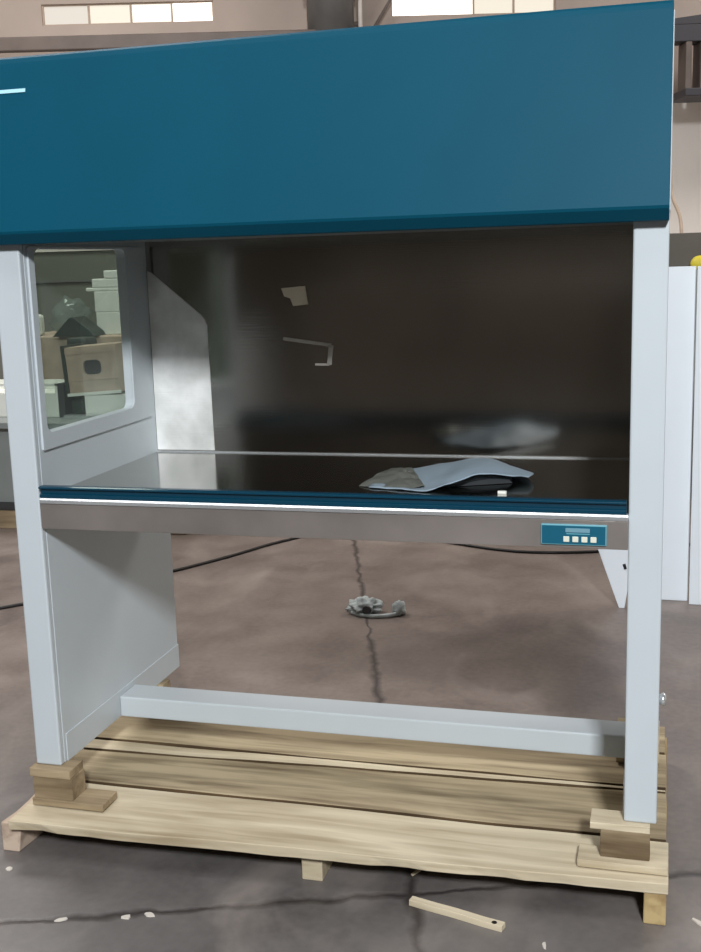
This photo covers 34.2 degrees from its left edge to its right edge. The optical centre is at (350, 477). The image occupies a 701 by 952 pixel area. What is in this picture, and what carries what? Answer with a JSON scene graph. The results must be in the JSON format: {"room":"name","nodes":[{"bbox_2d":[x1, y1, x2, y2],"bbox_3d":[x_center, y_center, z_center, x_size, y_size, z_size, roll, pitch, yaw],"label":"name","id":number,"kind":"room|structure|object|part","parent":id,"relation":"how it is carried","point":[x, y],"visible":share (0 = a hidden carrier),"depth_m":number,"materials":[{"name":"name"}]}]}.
{"room":"warehouse","nodes":[
{"label":"warehouse","id":0,"kind":"room"},
{"bbox_2d":[0,499,700,951],"bbox_3d":[1.168,0.838,3.237,15.000,0.100,14.200,-2,11,-1],"label":"floor","id":1,"kind":"structure","parent":0,"point":[480,629],"depth_m":3.74,"materials":[{"name":"concrete"}]},
{"bbox_2d":[54,917,66,921],"bbox_3d":[-0.641,0.978,2.517,0.029,0.003,0.011,-4,11,-13],"label":"flake","id":2,"kind":"object","parent":1,"relation":"on","point":[63,918],"visible":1,"depth_m":2.52,"materials":[{"name":"white"}]},
{"bbox_2d":[40,330,121,378],"bbox_3d":[-1.548,-0.460,7.533,1.100,1.000,0.700,1,11,15],"label":"box","id":3,"kind":"object","parent":1,"relation":"on","point":[50,345],"visible":0.02,"depth_m":7.19,"materials":[{"name":"brown cardboard"}]},
{"bbox_2d":[38,314,44,335],"bbox_3d":[-1.992,-0.971,7.254,0.070,0.135,0.070,1,11,15],"label":"bottle","id":4,"kind":"object","parent":3,"relation":"on","point":[41,318],"visible":0.38,"depth_m":7.24,"materials":[{"name":"plastic"}]},
{"bbox_2d":[53,316,105,336],"bbox_3d":[-1.698,-0.946,7.117,0.286,0.119,0.160,1,11,15],"label":"cover","id":5,"kind":"object","parent":3,"relation":"on","point":[81,326],"visible":1,"depth_m":7.05,"materials":[{"name":"green paint"}]},
{"bbox_2d":[96,312,120,333],"bbox_3d":[-1.385,-0.996,7.275,0.370,0.140,0.300,1,11,15],"label":"bundle","id":6,"kind":"object","parent":3,"relation":"on","point":[109,322],"visible":0.24,"depth_m":7.16,"materials":[{"name":"white paper"}]},
{"bbox_2d":[94,291,119,311],"bbox_3d":[-1.391,-1.129,7.250,0.375,0.130,0.300,1,11,15],"label":"bundle","id":7,"kind":"object","parent":6,"relation":"on","point":[105,301],"visible":0.34,"depth_m":7.13,"materials":[{"name":"white paper"}]},
{"bbox_2d":[86,287,117,291],"bbox_3d":[-1.429,-1.204,7.246,0.410,0.022,0.300,1,11,15],"label":"bundle","id":8,"kind":"object","parent":7,"relation":"on","point":[108,288],"visible":0.4,"depth_m":7.13,"materials":[{"name":"white paper"}]},
{"bbox_2d":[92,278,117,287],"bbox_3d":[-1.409,-1.242,7.233,0.365,0.055,0.300,1,11,15],"label":"bundle","id":9,"kind":"object","parent":8,"relation":"on","point":[113,282],"visible":0.44,"depth_m":7.12,"materials":[{"name":"white paper"}]},
{"bbox_2d":[103,270,116,278],"bbox_3d":[-1.369,-1.292,7.212,0.280,0.050,0.300,1,11,15],"label":"bundle","id":10,"kind":"object","parent":9,"relation":"on","point":[108,274],"visible":0.24,"depth_m":7.09,"materials":[{"name":"white paper"}]},
{"bbox_2d":[0,417,186,534],"bbox_3d":[-1.861,-0.089,6.706,2.250,0.600,0.870,1,11,15],"label":"workbench","id":11,"kind":"object","parent":1,"relation":"on","point":[7,505],"visible":0.07,"depth_m":6.34,"materials":[{"name":"grey metal"}]},
{"bbox_3d":[-1.855,0.087,6.745,2.210,0.040,0.800,1,11,15],"label":"plate","id":12,"kind":"part","parent":11,"relation":"part of","materials":[{"name":"grey paint"}]},
{"bbox_2d":[0,379,83,416],"bbox_3d":[-1.879,-0.456,6.527,0.655,0.190,0.220,1,11,15],"label":"drawer box","id":13,"kind":"object","parent":11,"relation":"on","point":[58,404],"visible":0.41,"depth_m":6.37,"materials":[{"name":"white paper"}]},
{"bbox_2d":[67,336,96,396],"bbox_3d":[-1.565,-0.614,6.688,0.130,0.420,0.150,1,11,15],"label":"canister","id":14,"kind":"object","parent":11,"relation":"on","point":[87,340],"visible":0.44,"depth_m":6.59,"materials":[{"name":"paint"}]},
{"bbox_2d":[64,413,100,418],"bbox_3d":[-1.315,-0.362,6.399,0.465,0.020,0.360,1,11,15],"label":"steel tray","id":15,"kind":"object","parent":11,"relation":"on","point":[72,415],"visible":0.22,"depth_m":6.27,"materials":[{"name":"silver metal"}]},
{"bbox_2d":[71,397,85,413],"bbox_3d":[-1.493,-0.412,6.418,0.080,0.080,0.200,1,11,15],"label":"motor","id":16,"kind":"object","parent":15,"relation":"on","point":[78,405],"visible":0.49,"depth_m":6.33,"materials":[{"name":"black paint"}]},
{"bbox_2d":[85,391,125,413],"bbox_3d":[-1.298,-0.423,6.371,0.300,0.108,0.220,1,11,15],"label":"case","id":17,"kind":"object","parent":15,"relation":"on","point":[101,403],"visible":0.36,"depth_m":6.28,"materials":[{"name":"plastic"}]},
{"bbox_2d":[60,341,124,396],"bbox_3d":[-1.396,-0.608,6.364,0.354,0.294,0.255,1,11,15],"label":"box","id":18,"kind":"object","parent":17,"relation":"on","point":[90,369],"visible":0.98,"depth_m":6.26,"materials":[{"name":"beige cardboard"}]},
{"bbox_2d":[121,914,129,918],"bbox_3d":[-0.498,0.973,2.520,0.021,0.003,0.015,-2,11,-1],"label":"flake","id":19,"kind":"object","parent":1,"relation":"on","point":[123,916],"visible":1,"depth_m":2.52,"materials":[{"name":"white"}]},
{"bbox_2d":[144,912,154,916],"bbox_3d":[-0.445,0.971,2.526,0.016,0.003,0.024,-10,13,-36],"label":"flake","id":20,"kind":"object","parent":1,"relation":"on","point":[147,914],"visible":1,"depth_m":2.52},
{"bbox_2d":[1,716,667,925],"bbox_3d":[0.005,0.816,2.996,1.600,0.104,0.879,1,11,15],"label":"pallet","id":21,"kind":"object","parent":1,"relation":"on","point":[319,799],"visible":0.73,"depth_m":2.81,"materials":[{"name":"brown wood"}]},
{"bbox_2d":[32,788,116,811],"bbox_3d":[-0.691,0.803,2.854,0.194,0.018,0.082,1,11,15],"label":"board","id":22,"kind":"object","parent":21,"relation":"on","point":[90,799],"visible":0.79,"depth_m":2.83,"materials":[{"name":"beige wood"}]},
{"bbox_2d":[33,768,85,800],"bbox_3d":[-0.731,0.765,2.857,0.109,0.058,0.069,1,11,15],"label":"block","id":23,"kind":"object","parent":22,"relation":"on","point":[52,788],"visible":0.81,"depth_m":2.83,"materials":[{"name":"beige wood"}]},
{"bbox_2d":[29,759,83,779],"bbox_3d":[-0.736,0.727,2.849,0.113,0.022,0.073,1,11,15],"label":"packing shim","id":24,"kind":"object","parent":23,"relation":"on","point":[69,769],"visible":0.82,"depth_m":2.82,"materials":[{"name":"beige wood"}]},
{"bbox_2d":[157,679,169,686],"bbox_3d":[-0.576,0.653,3.399,0.065,0.094,0.054,1,11,15],"label":"block","id":25,"kind":"object","parent":21,"relation":"on","point":[166,682],"visible":0.17,"depth_m":3.38,"materials":[{"name":"brown wood"}]},
{"bbox_2d":[0,0,674,823],"bbox_3d":[0.007,-0.155,2.809,1.522,1.704,0.770,1,11,15],"label":"cabinet","id":26,"kind":"object","parent":21,"relation":"on","point":[472,214],"visible":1,"depth_m":2.65,"materials":[{"name":"white metal"}]},
{"bbox_3d":[-0.770,0.089,2.731,0.069,1.276,0.020,1,11,15],"label":"corner post","id":27,"kind":"part","parent":26,"relation":"part of","materials":[{"name":"white metal"}]},
{"bbox_3d":[-0.661,-0.284,3.007,0.022,0.681,0.700,1,11,15],"label":"panel","id":28,"kind":"part","parent":26,"relation":"part of","materials":[{"name":"white metal"}]},
{"bbox_3d":[-0.664,0.349,3.134,0.069,0.609,0.700,1,11,15],"label":"panel","id":29,"kind":"part","parent":26,"relation":"part of","materials":[{"name":"white metal"}]},
{"bbox_3d":[-0.621,0.612,3.180,0.003,0.073,0.690,1,11,15],"label":"rail","id":30,"kind":"part","parent":26,"relation":"part of","materials":[{"name":"white metal"}]},
{"bbox_3d":[-0.485,-0.333,3.259,0.178,0.514,0.002,1,11,15],"label":"baffle plate","id":31,"kind":"part","parent":26,"relation":"part of","materials":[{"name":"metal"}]},
{"bbox_2d":[281,286,307,305],"bbox_3d":[-0.154,-0.499,3.133,0.076,0.054,0.001,1,11,15],"label":"paper scrap","id":32,"kind":"object","parent":26,"relation":"attached to","point":[297,295],"visible":1,"depth_m":3.13,"materials":[{"name":"beige paper"}]},
{"bbox_2d":[283,337,332,365],"bbox_3d":[-0.117,-0.350,3.153,0.145,0.080,0.001,1,11,15],"label":"tape outline","id":33,"kind":"object","parent":26,"relation":"attached to","point":[330,349],"visible":1,"depth_m":3.14},
{"bbox_3d":[-0.083,0.047,2.524,1.352,0.028,0.026,1,11,15],"label":"sash rail","id":34,"kind":"part","parent":26,"relation":"part of","materials":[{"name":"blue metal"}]},
{"bbox_2d":[0,0,673,244],"bbox_3d":[-0.103,-0.725,2.399,1.503,0.416,0.150,1,11,15],"label":"hood","id":35,"kind":"object","parent":26,"relation":"attached to","point":[563,116],"depth_m":2.34,"materials":[{"name":"blue metal"}]},
{"bbox_2d":[109,222,632,241],"bbox_3d":[-0.011,-0.595,2.737,1.362,0.008,0.641,1,11,15],"label":"air diffuser","id":36,"kind":"object","parent":26,"relation":"attached to","point":[619,226],"depth_m":2.98,"materials":[{"name":"grey metal"}]},
{"bbox_3d":[0.085,-0.362,3.106,1.362,0.606,0.020,1,11,15],"label":"panel","id":37,"kind":"part","parent":26,"relation":"part of","materials":[{"name":"metal"}]},
{"bbox_2d":[359,458,533,491],"bbox_3d":[0.216,-0.019,2.798,0.422,0.039,0.336,-4,11,-13],"label":"plastic film","id":38,"kind":"object","parent":26,"relation":"on","point":[471,471],"visible":1,"depth_m":2.72,"materials":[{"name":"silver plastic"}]},
{"bbox_3d":[0.465,0.119,2.373,0.135,0.044,0.006,1,11,15],"label":"control panel","id":39,"kind":"part","parent":26,"relation":"part of","materials":[{"name":"blue plastic"}]},
{"bbox_3d":[0.464,0.120,2.369,0.130,0.038,0.001,1,11,15],"label":"panel","id":40,"kind":"part","parent":26,"relation":"part of","materials":[{"name":"blue plastic"}]},
{"bbox_3d":[0.690,0.640,2.820,0.003,0.073,0.690,1,11,15],"label":"rail","id":41,"kind":"part","parent":26,"relation":"part of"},
{"bbox_3d":[0.610,0.119,2.352,0.069,1.276,0.020,1,11,15],"label":"corner post","id":42,"kind":"part","parent":26,"relation":"part of","materials":[{"name":"white metal"}]},
{"bbox_3d":[0.825,0.586,3.009,0.018,0.038,0.038,1,11,15],"label":"knob","id":43,"kind":"part","parent":26,"relation":"part of","materials":[{"name":"metal"}]},
{"bbox_2d":[577,844,667,875],"bbox_3d":[0.594,0.834,2.485,0.192,0.018,0.070,1,11,15],"label":"board","id":44,"kind":"object","parent":21,"relation":"on","point":[589,856],"visible":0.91,"depth_m":2.46,"materials":[{"name":"brown wood"}]},
{"bbox_2d":[600,829,649,860],"bbox_3d":[0.601,0.792,2.491,0.106,0.064,0.058,1,11,15],"label":"block","id":45,"kind":"object","parent":44,"relation":"on","point":[615,844],"visible":0.76,"depth_m":2.46,"materials":[{"name":"brown wood"}]},
{"bbox_2d":[590,808,649,833],"bbox_3d":[0.591,0.752,2.491,0.127,0.016,0.068,1,11,15],"label":"packing shim","id":46,"kind":"object","parent":45,"relation":"on","point":[604,819],"visible":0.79,"depth_m":2.47,"materials":[{"name":"brown wood"}]},
{"bbox_2d":[616,718,659,765],"bbox_3d":[0.754,0.692,2.984,0.110,0.094,0.079,1,11,15],"label":"block","id":47,"kind":"object","parent":21,"relation":"on","point":[620,760],"visible":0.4,"depth_m":2.96,"materials":[{"name":"brown wood"}]},
{"bbox_2d":[0,538,689,609],"bbox_3d":[-0.302,0.412,5.404,5.104,0.015,1.147,-4,11,-12],"label":"power cable","id":48,"kind":"object","parent":1,"relation":"on","point":[287,539],"visible":0.54,"depth_m":5.50,"materials":[{"name":"black rubber"}]},
{"bbox_2d":[345,596,405,617],"bbox_3d":[0.102,0.519,4.625,0.256,0.072,0.142,1,11,15],"label":"metal fitting","id":49,"kind":"object","parent":1,"relation":"on","point":[364,607],"visible":1,"depth_m":4.59,"materials":[{"name":"grey paint"}]},
{"bbox_2d":[411,869,420,875],"bbox_3d":[0.172,0.913,2.669,0.070,0.024,0.008,-8,12,-30],"label":"wood splinter","id":50,"kind":"object","parent":1,"relation":"on","point":[417,870],"visible":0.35,"depth_m":2.66,"materials":[{"name":"brown wood"}]},
{"bbox_2d":[409,896,504,931],"bbox_3d":[0.231,0.952,2.486,0.223,0.015,0.024,5,13,30],"label":"wood lath","id":51,"kind":"object","parent":1,"relation":"on","point":[493,924],"visible":1,"depth_m":2.48,"materials":[{"name":"brown wood"}]},
{"bbox_2d":[598,549,627,607],"bbox_3d":[0.939,0.058,4.560,0.391,0.950,0.027,1,11,15],"label":"panel","id":52,"kind":"object","parent":1,"relation":"on","point":[615,562],"visible":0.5,"depth_m":4.58,"materials":[{"name":"white metal"}]},
{"bbox_2d":[661,266,695,600],"bbox_3d":[1.272,-0.164,4.597,0.206,1.352,0.023,1,9,15],"label":"board","id":53,"kind":"object","parent":1,"relation":"on","point":[682,280],"visible":0.56,"depth_m":4.57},
{"bbox_2d":[669,232,700,498],"bbox_3d":[2.441,-0.655,6.558,1.200,1.510,0.565,1,11,15],"label":"cabinet","id":54,"kind":"object","parent":1,"relation":"on","point":[683,247],"visible":0.02,"depth_m":6.50,"materials":[{"name":"metal"}]},
{"bbox_3d":[2.091,-0.516,6.392,0.560,1.220,0.015,1,11,15],"label":"cabinet door","id":55,"kind":"part","parent":54,"relation":"part of","materials":[{"name":"grey metal"}]},
{"bbox_2d":[690,255,700,269],"bbox_3d":[1.964,-1.209,6.403,0.100,0.080,0.080,1,11,15],"label":"tub","id":56,"kind":"object","parent":54,"relation":"on","point":[696,261],"visible":0.71,"depth_m":6.38,"materials":[{"name":"plastic"}]},
{"bbox_2d":[689,266,700,604],"bbox_3d":[1.574,-0.148,4.463,0.441,1.352,0.024,1,10,16],"label":"board","id":57,"kind":"object","parent":1,"relation":"on","point":[695,540],"visible":1,"depth_m":4.54,"materials":[{"name":"white"}]},
{"bbox_2d":[692,918,700,925],"bbox_3d":[0.749,0.953,2.429,0.012,0.003,0.052,-9,13,-34],"label":"flake","id":58,"kind":"object","parent":1,"relation":"on","point":[696,921],"visible":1,"depth_m":2.44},
{"bbox_2d":[0,0,700,378],"bbox_3d":[0.878,-3.106,9.799,15.000,5.200,0.226,-2,11,-1],"label":"wall","id":59,"kind":"structure","parent":0,"point":[18,18],"depth_m":9.60,"materials":[{"name":"beige paint"}]},
{"bbox_2d":[36,279,91,282],"bbox_3d":[-1.877,-1.718,9.857,7.400,0.018,0.027,-2,11,-1],"label":"conduit","id":60,"kind":"object","parent":59,"relation":"attached to","point":[89,280],"visible":0.02,"depth_m":9.83,"materials":[{"name":"grey metal"}]},
{"bbox_2d":[35,250,96,251],"bbox_3d":[-2.345,-1.970,9.803,8.480,0.038,0.054,-2,11,-1],"label":"trim","id":61,"kind":"structure","parent":59,"relation":"attached to","point":[36,250],"depth_m":9.78,"materials":[{"name":"beige paint"}]},
{"bbox_2d":[42,1,213,25],"bbox_3d":[-1.857,-3.879,9.526,1.425,0.165,0.050,-2,11,-1],"label":"window","id":62,"kind":"structure","parent":59,"relation":"in","point":[189,11],"depth_m":9.52,"materials":[{"name":"grey glass"}]},
{"bbox_3d":[-2.374,-3.861,9.514,0.363,0.145,0.010,-2,11,-1],"label":"pane","id":63,"kind":"part","parent":62,"relation":"part of","materials":[{"name":"grey glass"}]},
{"bbox_3d":[-2.010,-3.874,9.523,0.334,0.145,0.010,-2,11,-1],"label":"pane","id":64,"kind":"part","parent":62,"relation":"part of","materials":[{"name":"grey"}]},
{"bbox_3d":[-1.664,-3.886,9.531,0.326,0.145,0.010,-2,11,-1],"label":"pane","id":65,"kind":"part","parent":62,"relation":"part of","materials":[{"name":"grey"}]},
{"bbox_3d":[-1.322,-3.898,9.539,0.326,0.145,0.010,-2,11,-1],"label":"pane","id":66,"kind":"part","parent":62,"relation":"part of","materials":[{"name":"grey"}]},
{"bbox_2d":[307,0,362,30],"bbox_3d":[-0.153,-4.135,9.220,0.475,1.500,0.515,-2,11,-1],"label":"ventilation duct","id":67,"kind":"object","parent":59,"relation":"attached to","point":[321,14],"visible":0.44,"depth_m":9.10,"materials":[{"name":"metal"}]},
{"bbox_2d":[374,0,391,25],"bbox_3d":[0.194,-3.731,9.448,0.482,0.714,0.026,-2,11,-1],"label":"rod","id":68,"kind":"object","parent":59,"relation":"attached to","point":[389,1],"visible":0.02,"depth_m":9.42,"materials":[{"name":"grey metal"}]},
{"bbox_2d":[391,0,554,16],"bbox_3d":[1.028,-4.066,9.577,1.391,0.340,0.051,-2,11,-1],"label":"window","id":69,"kind":"structure","parent":59,"relation":"in","point":[398,7],"depth_m":9.59,"materials":[{"name":"grey glass"}]},
{"bbox_3d":[0.685,-4.054,9.569,0.675,0.320,0.010,-2,11,-1],"label":"pane","id":70,"kind":"part","parent":69,"relation":"part of","materials":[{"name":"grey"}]},
{"bbox_3d":[1.200,-4.072,9.581,0.324,0.320,0.010,-2,11,-1],"label":"pane","id":71,"kind":"part","parent":69,"relation":"part of","materials":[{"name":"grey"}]},
{"bbox_3d":[1.543,-4.084,9.589,0.332,0.320,0.010,-2,11,-1],"label":"pane","id":72,"kind":"part","parent":69,"relation":"part of","materials":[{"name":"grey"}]},
{"bbox_2d":[671,174,682,232],"bbox_3d":[2.085,-1.018,7.279,0.048,1.933,0.390,-2,11,1],"label":"hose","id":73,"kind":"object","parent":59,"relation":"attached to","point":[672,193],"visible":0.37,"depth_m":7.21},
{"bbox_2d":[673,14,700,102],"bbox_3d":[4.786,-3.431,9.117,5.200,0.660,0.430,-2,11,-1],"label":"railing","id":74,"kind":"object","parent":59,"relation":"attached to","point":[687,29],"visible":0.7,"depth_m":9.07,"materials":[{"name":"metal"}]},
{"bbox_3d":[-6.455,-1.500,2.565,0.100,5.200,14.200,-2,11,-1],"label":"wall","id":75,"kind":"structure","parent":0,"visible":0},
{"bbox_2d":[0,29,315,52],"bbox_3d":[-3.162,-3.453,9.115,6.880,0.110,0.080,-2,11,-1],"label":"steel beam","id":76,"kind":"structure","parent":75,"relation":"attached to","point":[72,42],"depth_m":9.11,"materials":[{"name":"beige metal"}]}
]}

